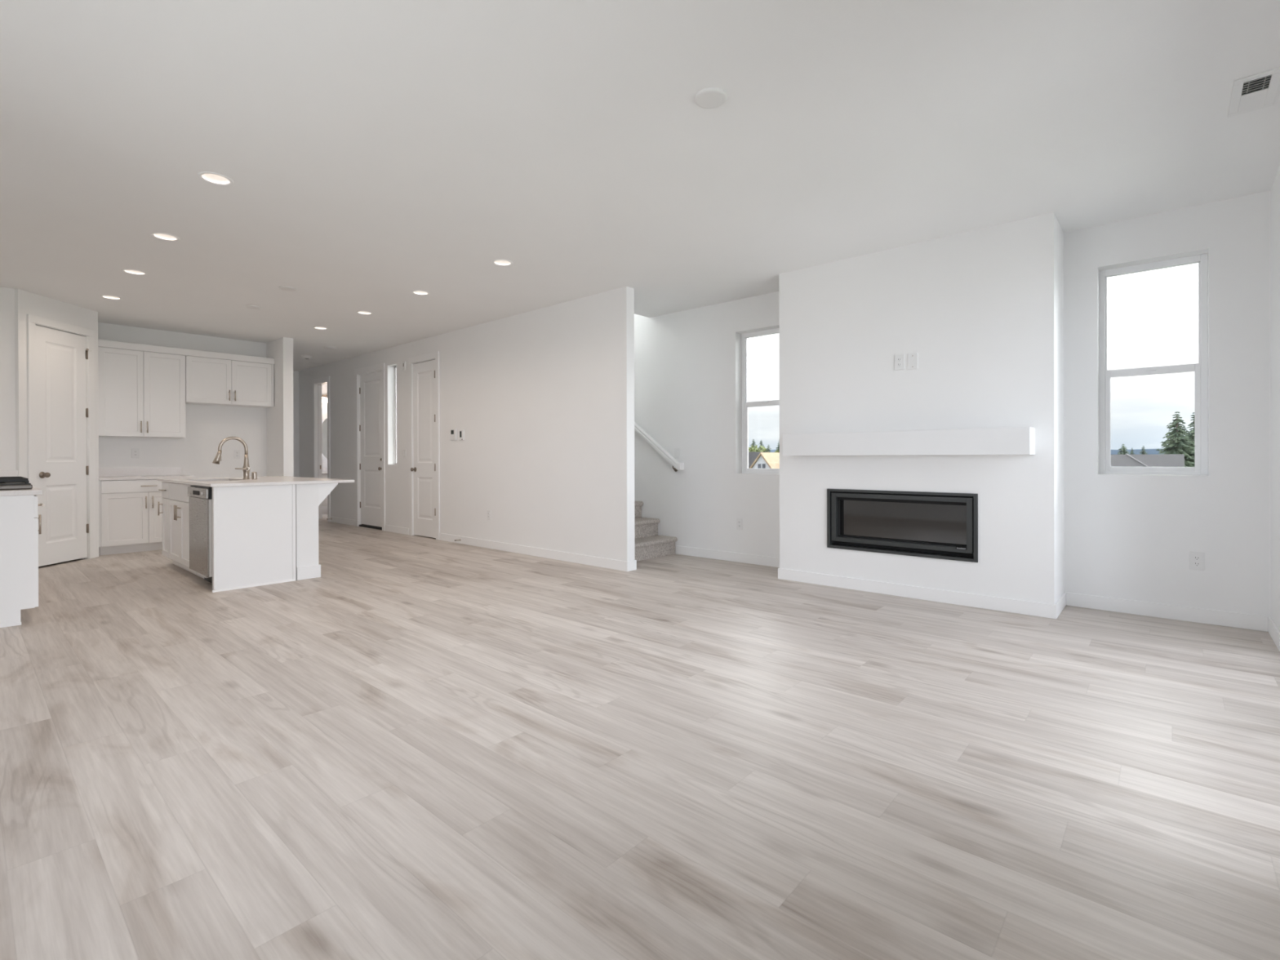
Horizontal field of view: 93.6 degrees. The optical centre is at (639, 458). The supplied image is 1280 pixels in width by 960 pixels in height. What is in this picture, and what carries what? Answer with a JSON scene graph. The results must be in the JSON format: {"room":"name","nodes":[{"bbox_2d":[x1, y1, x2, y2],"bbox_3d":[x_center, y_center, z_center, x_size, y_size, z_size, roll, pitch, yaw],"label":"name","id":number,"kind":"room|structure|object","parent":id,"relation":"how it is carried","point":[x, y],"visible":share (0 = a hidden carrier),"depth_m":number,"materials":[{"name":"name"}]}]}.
{"room":"living room","nodes":[
{"label":"living room","id":0,"kind":"room"},
{"bbox_2d":[0,286,15,470],"bbox_3d":[-6.308,-0.275,5.562,0.100,2.750,0.785,0,0,41],"label":"wall","id":1,"kind":"structure","parent":0,"point":[7,357],"depth_m":5.76,"materials":[{"name":"paint"}]},
{"bbox_2d":[0,470,17,476],"bbox_3d":[-6.235,0.161,5.557,0.016,0.102,0.671,0,0,41],"label":"backsplash","id":2,"kind":"structure","parent":1,"relation":"attached to","point":[2,473],"depth_m":5.76,"materials":[{"name":"tile"}]},
{"bbox_2d":[14,288,98,557],"bbox_3d":[-6.084,-0.277,6.260,0.110,2.750,0.921,0,0,-4],"label":"wall","id":3,"kind":"structure","parent":0,"point":[26,303],"depth_m":5.92,"materials":[{"name":"paint"}]},
{"bbox_2d":[26,314,95,566],"bbox_3d":[-6.053,-0.162,6.272,0.172,2.519,0.766,0,0,-4],"label":"door","id":4,"kind":"structure","parent":3,"relation":"in","point":[60,356],"depth_m":6.27,"materials":[{"name":"paint"}]},
{"bbox_2d":[97,322,266,478],"bbox_3d":[-6.465,-0.278,7.391,0.120,2.750,3.320,0,0,41],"label":"wall","id":5,"kind":"structure","parent":0,"point":[206,426],"depth_m":7.99,"materials":[{"name":"paint"}]},
{"bbox_2d":[131,448,139,457],"bbox_3d":[-6.291,-0.069,7.491,0.009,0.120,0.074,0,0,41],"label":"wall outlet","id":6,"kind":"object","parent":5,"relation":"attached to","point":[135,451],"visible":1,"depth_m":7.49,"materials":[{"name":"white plastic"}]},
{"bbox_2d":[98,467,181,476],"bbox_3d":[-6.262,0.165,7.518,0.016,0.100,0.852,0,0,41],"label":"backsplash","id":7,"kind":"structure","parent":5,"relation":"attached to","point":[122,471],"depth_m":7.51,"materials":[{"name":"tile"}]},
{"bbox_2d":[97,346,185,438],"bbox_3d":[-6.135,-0.788,7.393,0.370,1.037,0.833,0,0,41],"label":"upper cabinet","id":8,"kind":"object","parent":5,"relation":"attached to","point":[141,393],"visible":0.95,"depth_m":7.28,"materials":[{"name":"paint"}]},
{"bbox_2d":[97,339,274,364],"bbox_3d":[-5.824,-1.350,7.776,0.335,0.080,1.854,0,0,41],"label":"crown molding","id":9,"kind":"structure","parent":8,"relation":"on","point":[106,344],"depth_m":7.58,"materials":[{"name":"paint"}]},
{"bbox_2d":[185,355,274,408],"bbox_3d":[-5.530,-1.016,8.079,0.370,0.587,0.995,0,0,41],"label":"upper cabinet","id":10,"kind":"object","parent":5,"relation":"attached to","point":[208,381],"visible":0.99,"depth_m":7.95,"materials":[{"name":"paint"}]},
{"bbox_2d":[233,449,239,458],"bbox_3d":[-5.571,-0.063,8.307,0.009,0.120,0.074,0,0,41],"label":"wall outlet","id":11,"kind":"object","parent":5,"relation":"attached to","point":[236,452],"visible":1,"depth_m":8.30,"materials":[{"name":"white plastic"}]},
{"bbox_2d":[266,337,293,476],"bbox_3d":[-6.069,-0.284,9.317,3.409,2.750,0.124,0,0,41],"label":"wall","id":12,"kind":"structure","parent":0,"point":[280,428],"depth_m":8.23,"materials":[{"name":"paint"}]},
{"bbox_2d":[293,370,299,476],"bbox_3d":[-6.853,-0.285,10.945,0.120,2.750,1.360,0,0,41],"label":"wall","id":13,"kind":"structure","parent":0,"point":[295,374],"depth_m":11.29,"materials":[{"name":"paint"}]},
{"bbox_2d":[321,383,327,467],"bbox_3d":[-5.093,-0.286,11.727,2.850,2.740,2.140,0,0,41],"label":"wall","id":14,"kind":"structure","parent":0,"point":[324,388],"depth_m":12.23,"materials":[{"name":"paint"}]},
{"bbox_2d":[321,417,327,458],"bbox_3d":[-6.251,-0.414,12.400,0.018,0.960,0.640,0,0,41],"label":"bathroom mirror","id":15,"kind":"object","parent":14,"relation":"attached to","point":[324,424],"visible":0.16,"depth_m":12.22,"materials":[{"name":"white mirror"}]},
{"bbox_2d":[321,393,327,403],"bbox_3d":[-6.220,-1.225,12.316,0.177,0.182,0.600,0,0,41],"label":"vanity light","id":16,"kind":"object","parent":14,"relation":"attached to","point":[325,396],"visible":0.29,"depth_m":12.13,"materials":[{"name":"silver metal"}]},
{"bbox_2d":[298,286,635,561],"bbox_3d":[-2.888,-1.767,9.075,8.503,5.700,1.308,0,0,41],"label":"wall","id":17,"kind":"structure","parent":0,"point":[542,399],"depth_m":6.83,"materials":[{"name":"paint"}]},
{"bbox_2d":[311,376,330,521],"bbox_3d":[-5.600,-0.171,10.668,0.754,2.517,0.132,0,0,41],"label":"door","id":18,"kind":"structure","parent":17,"relation":"in","point":[317,384],"depth_m":10.83,"materials":[{"name":"paint"}]},
{"bbox_2d":[330,515,355,525],"bbox_3d":[-5.518,1.040,10.527,2.433,0.095,0.013,0,0,41],"label":"baseboard","id":19,"kind":"structure","parent":17,"relation":"attached to","point":[338,520],"depth_m":10.01,"materials":[{"name":"paint"}]},
{"bbox_2d":[354,363,385,530],"bbox_3d":[-4.171,-0.177,9.428,1.008,2.525,0.201,0,0,41],"label":"door","id":20,"kind":"structure","parent":17,"relation":"in","point":[370,381],"depth_m":9.43,"materials":[{"name":"paint"}]},
{"bbox_2d":[395,366,396,464],"bbox_3d":[-3.580,-0.655,9.003,0.276,1.480,0.045,0,0,41],"label":"window","id":21,"kind":"structure","parent":17,"relation":"in","point":[395,366],"depth_m":9.07,"materials":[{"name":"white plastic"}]},
{"bbox_2d":[385,524,408,534],"bbox_3d":[-3.563,1.038,8.804,0.700,0.095,0.013,0,0,41],"label":"baseboard","id":22,"kind":"structure","parent":17,"relation":"attached to","point":[395,529],"depth_m":8.78,"materials":[{"name":"paint"}]},
{"bbox_2d":[402,361,405,370],"bbox_3d":[-3.386,-1.335,8.630,0.064,0.124,0.024,0,0,41],"label":"door chime","id":23,"kind":"object","parent":17,"relation":"attached to","point":[403,362],"visible":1,"depth_m":8.62,"materials":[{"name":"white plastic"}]},
{"bbox_2d":[402,448,406,457],"bbox_3d":[-3.393,-0.079,8.650,0.090,0.118,0.012,0,0,41],"label":"light switch","id":24,"kind":"object","parent":17,"relation":"attached to","point":[404,451],"visible":1,"depth_m":8.64,"materials":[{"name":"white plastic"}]},
{"bbox_2d":[408,351,439,540],"bbox_3d":[-2.958,-0.176,8.307,0.808,2.521,0.169,0,0,41],"label":"door","id":25,"kind":"structure","parent":17,"relation":"in","point":[424,397],"depth_m":8.29,"materials":[{"name":"paint"}]},
{"bbox_2d":[449,428,457,439],"bbox_3d":[-2.416,-0.313,7.779,0.144,0.146,0.024,0,0,41],"label":"thermostat","id":26,"kind":"object","parent":17,"relation":"attached to","point":[453,433],"visible":1,"depth_m":7.76,"materials":[{"name":"white plastic"}]},
{"bbox_2d":[458,429,464,440],"bbox_3d":[-2.274,-0.303,7.659,0.100,0.136,0.018,0,0,41],"label":"control panel","id":27,"kind":"object","parent":17,"relation":"attached to","point":[461,432],"visible":1,"depth_m":7.64,"materials":[{"name":"white plastic"}]},
{"bbox_2d":[487,510,490,519],"bbox_3d":[-1.831,0.681,7.277,0.074,0.120,0.009,0,0,41],"label":"wall outlet","id":28,"kind":"object","parent":17,"relation":"attached to","point":[488,511],"visible":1,"depth_m":7.27,"materials":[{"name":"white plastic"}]},
{"bbox_2d":[440,533,636,571],"bbox_3d":[-1.346,1.036,6.931,3.383,0.095,0.135,0,0,41],"label":"baseboard","id":29,"kind":"structure","parent":17,"relation":"attached to","point":[609,563],"depth_m":6.55,"materials":[{"name":"paint"}]},
{"bbox_2d":[0,514,1279,959],"bbox_3d":[-2.771,1.149,6.027,14.271,0.120,8.430,0,0,41],"label":"floor","id":30,"kind":"structure","parent":0,"point":[416,747],"depth_m":2.13,"materials":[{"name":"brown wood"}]},
{"bbox_2d":[0,494,44,627],"bbox_3d":[-4.399,0.670,3.952,0.452,0.855,0.679,0,0,41],"label":"base cabinet","id":31,"kind":"object","parent":30,"relation":"on","point":[20,517],"visible":0.98,"depth_m":3.96,"materials":[{"name":"paint"}]},
{"bbox_2d":[98,479,163,555],"bbox_3d":[-6.026,0.670,7.277,0.685,0.852,0.866,0,0,41],"label":"base cabinet","id":32,"kind":"object","parent":30,"relation":"on","point":[130,521],"visible":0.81,"depth_m":6.96,"materials":[{"name":"paint"}]},
{"bbox_2d":[98,467,195,480],"bbox_3d":[-6.030,0.179,7.295,0.659,0.128,0.885,0,0,41],"label":"countertop","id":33,"kind":"structure","parent":32,"relation":"on","point":[122,473],"depth_m":7.39,"materials":[{"name":"stone"}]},
{"bbox_2d":[157,481,180,567],"bbox_3d":[-4.634,0.663,6.309,0.312,0.862,0.639,0,0,41],"label":"base cabinet","id":34,"kind":"object","parent":30,"relation":"on","point":[165,486],"visible":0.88,"depth_m":6.12,"materials":[{"name":"paint"}]},
{"bbox_2d":[168,482,204,578],"bbox_3d":[-4.177,0.662,5.907,0.900,0.862,0.639,0,0,41],"label":"base cabinet","id":35,"kind":"object","parent":30,"relation":"on","point":[179,504],"visible":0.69,"depth_m":5.70,"materials":[{"name":"paint"}]},
{"bbox_2d":[187,484,212,582],"bbox_3d":[-3.613,0.664,5.375,0.602,0.858,0.597,0,0,41],"label":"dishwasher","id":36,"kind":"object","parent":30,"relation":"on","point":[200,496],"visible":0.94,"depth_m":5.10,"materials":[{"name":"silver metal"}]},
{"bbox_2d":[212,484,296,592],"bbox_3d":[-3.312,0.660,5.169,0.069,0.864,0.628,0,0,41],"label":"island end panel","id":37,"kind":"object","parent":30,"relation":"on","point":[254,526],"visible":0.98,"depth_m":5.14,"materials":[{"name":"paint"}]},
{"bbox_2d":[295,482,337,580],"bbox_3d":[-3.692,0.659,6.173,1.963,0.864,0.362,0,0,41],"label":"kitchen island support","id":38,"kind":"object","parent":30,"relation":"on","point":[308,497],"depth_m":5.47,"materials":[{"name":"paint"}]},
{"bbox_2d":[157,475,354,486],"bbox_3d":[-3.856,0.216,5.975,1.982,0.024,1.150,0,0,41],"label":"countertop","id":39,"kind":"structure","parent":38,"relation":"on","point":[270,480],"depth_m":5.62,"materials":[{"name":"stone"}]},
{"bbox_2d":[212,436,249,479],"bbox_3d":[-4.011,-0.007,5.906,0.091,0.424,0.315,0,0,41],"label":"faucet","id":40,"kind":"object","parent":39,"relation":"on","point":[246,468],"visible":0.96,"depth_m":5.96,"materials":[{"name":"silver metal"}]},
{"bbox_2d":[251,471,257,479],"bbox_3d":[-3.853,0.167,6.003,0.050,0.074,0.050,0,0,41],"label":"air gap cap","id":41,"kind":"object","parent":39,"relation":"on","point":[254,474],"visible":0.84,"depth_m":5.99,"materials":[{"name":"silver metal"}]},
{"bbox_2d":[322,467,327,514],"bbox_3d":[-6.012,0.635,12.234,0.560,0.900,1.240,0,0,41],"label":"bathroom vanity","id":42,"kind":"object","parent":30,"relation":"on","point":[324,469],"visible":0.02,"depth_m":11.74,"materials":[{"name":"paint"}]},
{"bbox_2d":[634,501,677,561],"bbox_3d":[-1.078,-0.062,7.447,3.099,2.286,1.024,0,0,41],"label":"staircase","id":43,"kind":"structure","parent":30,"relation":"on","point":[649,544],"depth_m":6.72,"materials":[{"name":"carpet"}]},
{"bbox_3d":[-5.395,0.673,4.830,2.200,0.852,0.679,0,0,41],"label":"base cabinet","id":44,"kind":"object","parent":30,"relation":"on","visible":0},
{"bbox_2d":[0,470,42,496],"bbox_3d":[-5.237,0.176,4.678,2.675,0.135,0.671,0,0,41],"label":"countertop","id":45,"kind":"structure","parent":44,"relation":"on","point":[34,491],"depth_m":4.01,"materials":[{"name":"stone"}]},
{"bbox_2d":[0,476,32,489],"bbox_3d":[-4.632,0.172,4.121,0.740,0.074,0.615,0,0,41],"label":"cooktop","id":46,"kind":"object","parent":45,"relation":"in","point":[6,482],"visible":1,"depth_m":4.07,"materials":[{"name":"grey metal"}]},
{"bbox_2d":[0,0,1279,371],"bbox_3d":[-3.074,-1.787,5.473,13.189,0.323,7.018,0,0,41],"label":"ceiling","id":47,"kind":"structure","parent":0,"point":[375,153],"depth_m":3.14,"materials":[{"name":"paint"}]},
{"bbox_2d":[99,294,122,299],"bbox_3d":[-5.382,-1.673,6.118,0.174,0.066,0.174,0,0,41],"label":"recessed light","id":48,"kind":"object","parent":47,"relation":"in","point":[111,297],"visible":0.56,"depth_m":6.15,"materials":[{"name":"white plastic"}]},
{"bbox_2d":[121,268,147,275],"bbox_3d":[-4.450,-1.674,5.290,0.174,0.066,0.174,0,0,41],"label":"recessed light","id":49,"kind":"object","parent":47,"relation":"in","point":[135,272],"visible":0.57,"depth_m":5.33,"materials":[{"name":"white plastic"}]},
{"bbox_2d":[150,232,180,241],"bbox_3d":[-3.516,-1.675,4.452,0.174,0.066,0.174,0,0,41],"label":"recessed light","id":50,"kind":"object","parent":47,"relation":"in","point":[166,237],"visible":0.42,"depth_m":4.49,"materials":[{"name":"white plastic"}]},
{"bbox_2d":[197,171,233,186],"bbox_3d":[-2.493,-1.675,3.532,0.174,0.066,0.174,0,0,41],"label":"recessed light","id":51,"kind":"object","parent":47,"relation":"in","point":[214,178],"visible":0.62,"depth_m":3.57,"materials":[{"name":"plastic"}]},
{"bbox_2d":[301,355,311,359],"bbox_3d":[-5.353,-1.628,9.657,0.150,0.047,0.150,0,0,41],"label":"smoke detector","id":52,"kind":"object","parent":47,"relation":"attached to","point":[305,357],"visible":1,"depth_m":9.61,"materials":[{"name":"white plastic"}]},
{"bbox_2d":[312,326,328,329],"bbox_3d":[-4.030,-1.680,7.584,0.174,0.066,0.174,0,0,41],"label":"recessed light","id":53,"kind":"object","parent":47,"relation":"in","point":[315,327],"visible":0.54,"depth_m":7.62,"materials":[{"name":"white plastic"}]},
{"bbox_2d":[355,311,373,315],"bbox_3d":[-3.112,-1.681,6.792,0.174,0.066,0.174,0,0,41],"label":"recessed light","id":54,"kind":"object","parent":47,"relation":"in","point":[366,313],"visible":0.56,"depth_m":6.84,"materials":[{"name":"white plastic"}]},
{"bbox_2d":[411,290,430,295],"bbox_3d":[-2.182,-1.681,5.977,0.174,0.066,0.174,0,0,41],"label":"recessed light","id":55,"kind":"object","parent":47,"relation":"in","point":[416,292],"visible":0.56,"depth_m":6.03,"materials":[{"name":"white plastic"}]},
{"bbox_2d":[492,259,513,266],"bbox_3d":[-1.158,-1.682,5.066,0.174,0.066,0.174,0,0,41],"label":"recessed light","id":56,"kind":"object","parent":47,"relation":"in","point":[497,262],"visible":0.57,"depth_m":5.12,"materials":[{"name":"white plastic"}]},
{"bbox_2d":[1227,66,1279,117],"bbox_3d":[2.784,-1.654,2.724,0.153,0.011,0.369,0,0,41],"label":"ceiling vent","id":57,"kind":"object","parent":47,"relation":"in","point":[1254,92],"visible":1,"depth_m":2.71,"materials":[{"name":"white plastic"}]},
{"bbox_2d":[778,212,1064,604],"bbox_3d":[2.189,-0.297,4.918,2.051,2.750,0.501,0,0,41],"label":"wall","id":58,"kind":"structure","parent":0,"point":[981,310],"depth_m":4.52,"materials":[{"name":"paint"}]},
{"bbox_2d":[894,354,904,370],"bbox_3d":[2.034,-0.757,4.712,0.074,0.120,0.009,0,0,41],"label":"wall outlet","id":59,"kind":"object","parent":58,"relation":"attached to","point":[899,359],"visible":1,"depth_m":4.71,"materials":[{"name":"white plastic"}]},
{"bbox_2d":[826,488,977,562],"bbox_3d":[2.058,0.503,4.774,1.140,0.499,0.134,0,0,41],"label":"fireplace","id":60,"kind":"object","parent":58,"relation":"in","point":[940,523],"visible":1,"depth_m":4.74,"materials":[{"name":"black metal"}]},
{"bbox_2d":[782,426,1035,455],"bbox_3d":[1.968,-0.119,4.648,1.807,0.184,0.197,0,0,41],"label":"mantel","id":61,"kind":"object","parent":58,"relation":"attached to","point":[1015,440],"visible":1,"depth_m":4.46,"materials":[{"name":"paint"}]},
{"bbox_2d":[907,352,917,369],"bbox_3d":[2.109,-0.754,4.647,0.074,0.125,0.007,0,0,41],"label":"blank plate","id":62,"kind":"object","parent":58,"relation":"attached to","point":[912,357],"visible":1,"depth_m":4.65,"materials":[{"name":"white plastic"}]},
{"bbox_2d":[634,190,1271,616],"bbox_3d":[0.790,-1.722,6.591,8.871,5.600,0.170,0,0,41],"label":"wall","id":63,"kind":"structure","parent":0,"point":[1127,536],"depth_m":4.27,"materials":[{"name":"paint"}]},
{"bbox_2d":[634,422,684,471],"bbox_3d":[-0.786,-1.105,7.818,3.342,2.506,0.079,0,0,41],"label":"handrail","id":64,"kind":"object","parent":63,"relation":"attached to","point":[677,466],"visible":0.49,"depth_m":6.89,"materials":[{"name":"paint"}]},
{"bbox_2d":[736,518,742,529],"bbox_3d":[1.038,0.681,6.265,0.074,0.120,0.009,0,0,41],"label":"wall outlet","id":65,"kind":"object","parent":63,"relation":"attached to","point":[739,521],"visible":1,"depth_m":6.26,"materials":[{"name":"white plastic"}]},
{"bbox_2d":[741,328,779,474],"bbox_3d":[1.308,-0.586,6.207,0.576,1.482,0.059,0,0,41],"label":"window","id":66,"kind":"structure","parent":63,"relation":"in","point":[745,405],"depth_m":6.36,"materials":[{"name":"white plastic"}]},
{"bbox_2d":[675,545,1267,631],"bbox_3d":[1.992,1.030,5.088,4.658,0.095,0.514,0,0,41],"label":"baseboard","id":67,"kind":"structure","parent":63,"relation":"attached to","point":[1235,620],"depth_m":4.33,"materials":[{"name":"paint"}]},
{"bbox_2d":[1098,253,1208,475],"bbox_3d":[3.578,-0.629,4.206,0.576,1.479,0.059,0,0,41],"label":"window","id":68,"kind":"structure","parent":63,"relation":"in","point":[1200,369],"depth_m":4.14,"materials":[{"name":"white plastic"}]},
{"bbox_2d":[1189,551,1204,570],"bbox_3d":[3.662,0.672,3.951,0.074,0.120,0.009,0,0,41],"label":"wall outlet","id":69,"kind":"object","parent":63,"relation":"attached to","point":[1197,559],"visible":1,"depth_m":3.95,"materials":[{"name":"white plastic"}]},
{"bbox_2d":[1193,555,1199,559],"bbox_3d":[3.661,0.653,3.950,0.033,0.025,0.004,0,0,41],"label":"receptacle","id":70,"kind":"object","parent":69,"relation":"attached to","point":[1195,557],"depth_m":3.95,"materials":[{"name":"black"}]},
{"bbox_2d":[1193,561,1199,566],"bbox_3d":[3.661,0.692,3.950,0.033,0.025,0.004,0,0,41],"label":"receptacle","id":71,"kind":"object","parent":69,"relation":"attached to","point":[1195,563],"depth_m":3.95,"materials":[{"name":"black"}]},
{"bbox_2d":[1271,166,1279,631],"bbox_3d":[1.781,-0.293,1.180,0.170,2.760,6.988,0,0,41],"label":"wall","id":72,"kind":"structure","parent":0,"point":[1275,190],"depth_m":3.54,"materials":[{"name":"paint"}]},
{"bbox_2d":[1267,616,1279,651],"bbox_3d":[3.746,1.029,3.546,0.013,0.095,0.508,0,0,41],"label":"baseboard","id":73,"kind":"structure","parent":72,"relation":"attached to","point":[1273,629],"depth_m":3.53,"materials":[{"name":"paint"}]},
{"label":"outside","id":74,"kind":"structure","parent":0,"visible":0},
{"bbox_3d":[233.566,4.434,264.962,600.000,0.100,693.612,0,0,41],"label":"ground","id":75,"kind":"structure","parent":74,"visible":0},
{"bbox_2d":[750,439,755,452],"bbox_3d":[13.948,1.506,73.365,4.243,7.790,4.520,0,0,-18],"label":"conifer tree","id":76,"kind":"object","parent":75,"relation":"on","point":[753,441],"visible":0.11,"depth_m":73.06,"materials":[{"name":"green plant"}]},
{"bbox_2d":[748,444,762,452],"bbox_3d":[11.126,2.021,59.530,2.646,6.833,2.620,0,0,41],"label":"leafy tree","id":77,"kind":"object","parent":75,"relation":"on","point":[753,449],"visible":0.03,"depth_m":59.30,"materials":[{"name":"green plant"}]},
{"bbox_2d":[748,451,765,468],"bbox_3d":[7.230,2.505,44.494,7.700,5.950,8.300,0,0,41],"label":"house","id":78,"kind":"structure","parent":75,"relation":"on","point":[752,455],"depth_m":39.98,"materials":[{"name":"white"}]},
{"bbox_2d":[755,445,768,452],"bbox_3d":[12.841,2.011,63.341,2.545,6.829,2.520,0,0,-3],"label":"leafy tree","id":79,"kind":"object","parent":75,"relation":"on","point":[762,448],"visible":0.02,"depth_m":63.29,"materials":[{"name":"green plant"}]},
{"bbox_2d":[749,452,779,468],"bbox_3d":[10.998,2.560,34.742,7.950,5.860,7.750,0,0,41],"label":"house","id":80,"kind":"structure","parent":75,"relation":"on","point":[764,460],"depth_m":33.57,"materials":[{"name":"white"}]},
{"bbox_2d":[765,444,771,452],"bbox_3d":[11.293,2.108,52.763,3.912,6.687,3.671,0,0,-19],"label":"conifer tree","id":81,"kind":"object","parent":75,"relation":"on","point":[768,449],"visible":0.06,"depth_m":52.65,"materials":[{"name":"green plant"}]},
{"bbox_2d":[769,448,1164,454],"bbox_3d":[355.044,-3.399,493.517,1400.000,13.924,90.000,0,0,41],"label":"hills","id":82,"kind":"structure","parent":75,"relation":"on","point":[1149,451],"depth_m":430.90,"materials":[{"name":"green plant"}]},
{"bbox_2d":[1118,444,1129,454],"bbox_3d":[46.983,1.946,58.356,4.349,6.787,4.482,0,0,-14],"label":"conifer tree","id":83,"kind":"object","parent":75,"relation":"on","point":[1123,449],"visible":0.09,"depth_m":58.39,"materials":[{"name":"green plant"}]},
{"bbox_2d":[1139,445,1147,454],"bbox_3d":[51.095,2.004,61.083,3.581,6.638,3.337,0,0,41],"label":"conifer tree","id":84,"kind":"object","parent":75,"relation":"on","point":[1144,452],"visible":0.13,"depth_m":60.93,"materials":[{"name":"green plant"}]},
{"bbox_2d":[1111,453,1184,466],"bbox_3d":[16.913,2.647,25.096,8.781,5.694,8.400,0,0,41],"label":"house","id":85,"kind":"structure","parent":75,"relation":"on","point":[1168,460],"depth_m":22.41,"materials":[{"name":"white"}]},
{"bbox_2d":[1155,411,1194,466],"bbox_3d":[38.608,1.002,43.167,5.312,8.787,5.093,0,0,-39],"label":"conifer tree","id":86,"kind":"object","parent":75,"relation":"on","point":[1175,443],"visible":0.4,"depth_m":43.01,"materials":[{"name":"green plant"}]},
{"bbox_2d":[1185,412,1194,466],"bbox_3d":[43.028,0.881,46.591,4.353,8.989,4.356,0,0,5],"label":"conifer tree","id":87,"kind":"object","parent":75,"relation":"on","point":[1191,437],"visible":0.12,"depth_m":46.63,"materials":[{"name":"green plant"}]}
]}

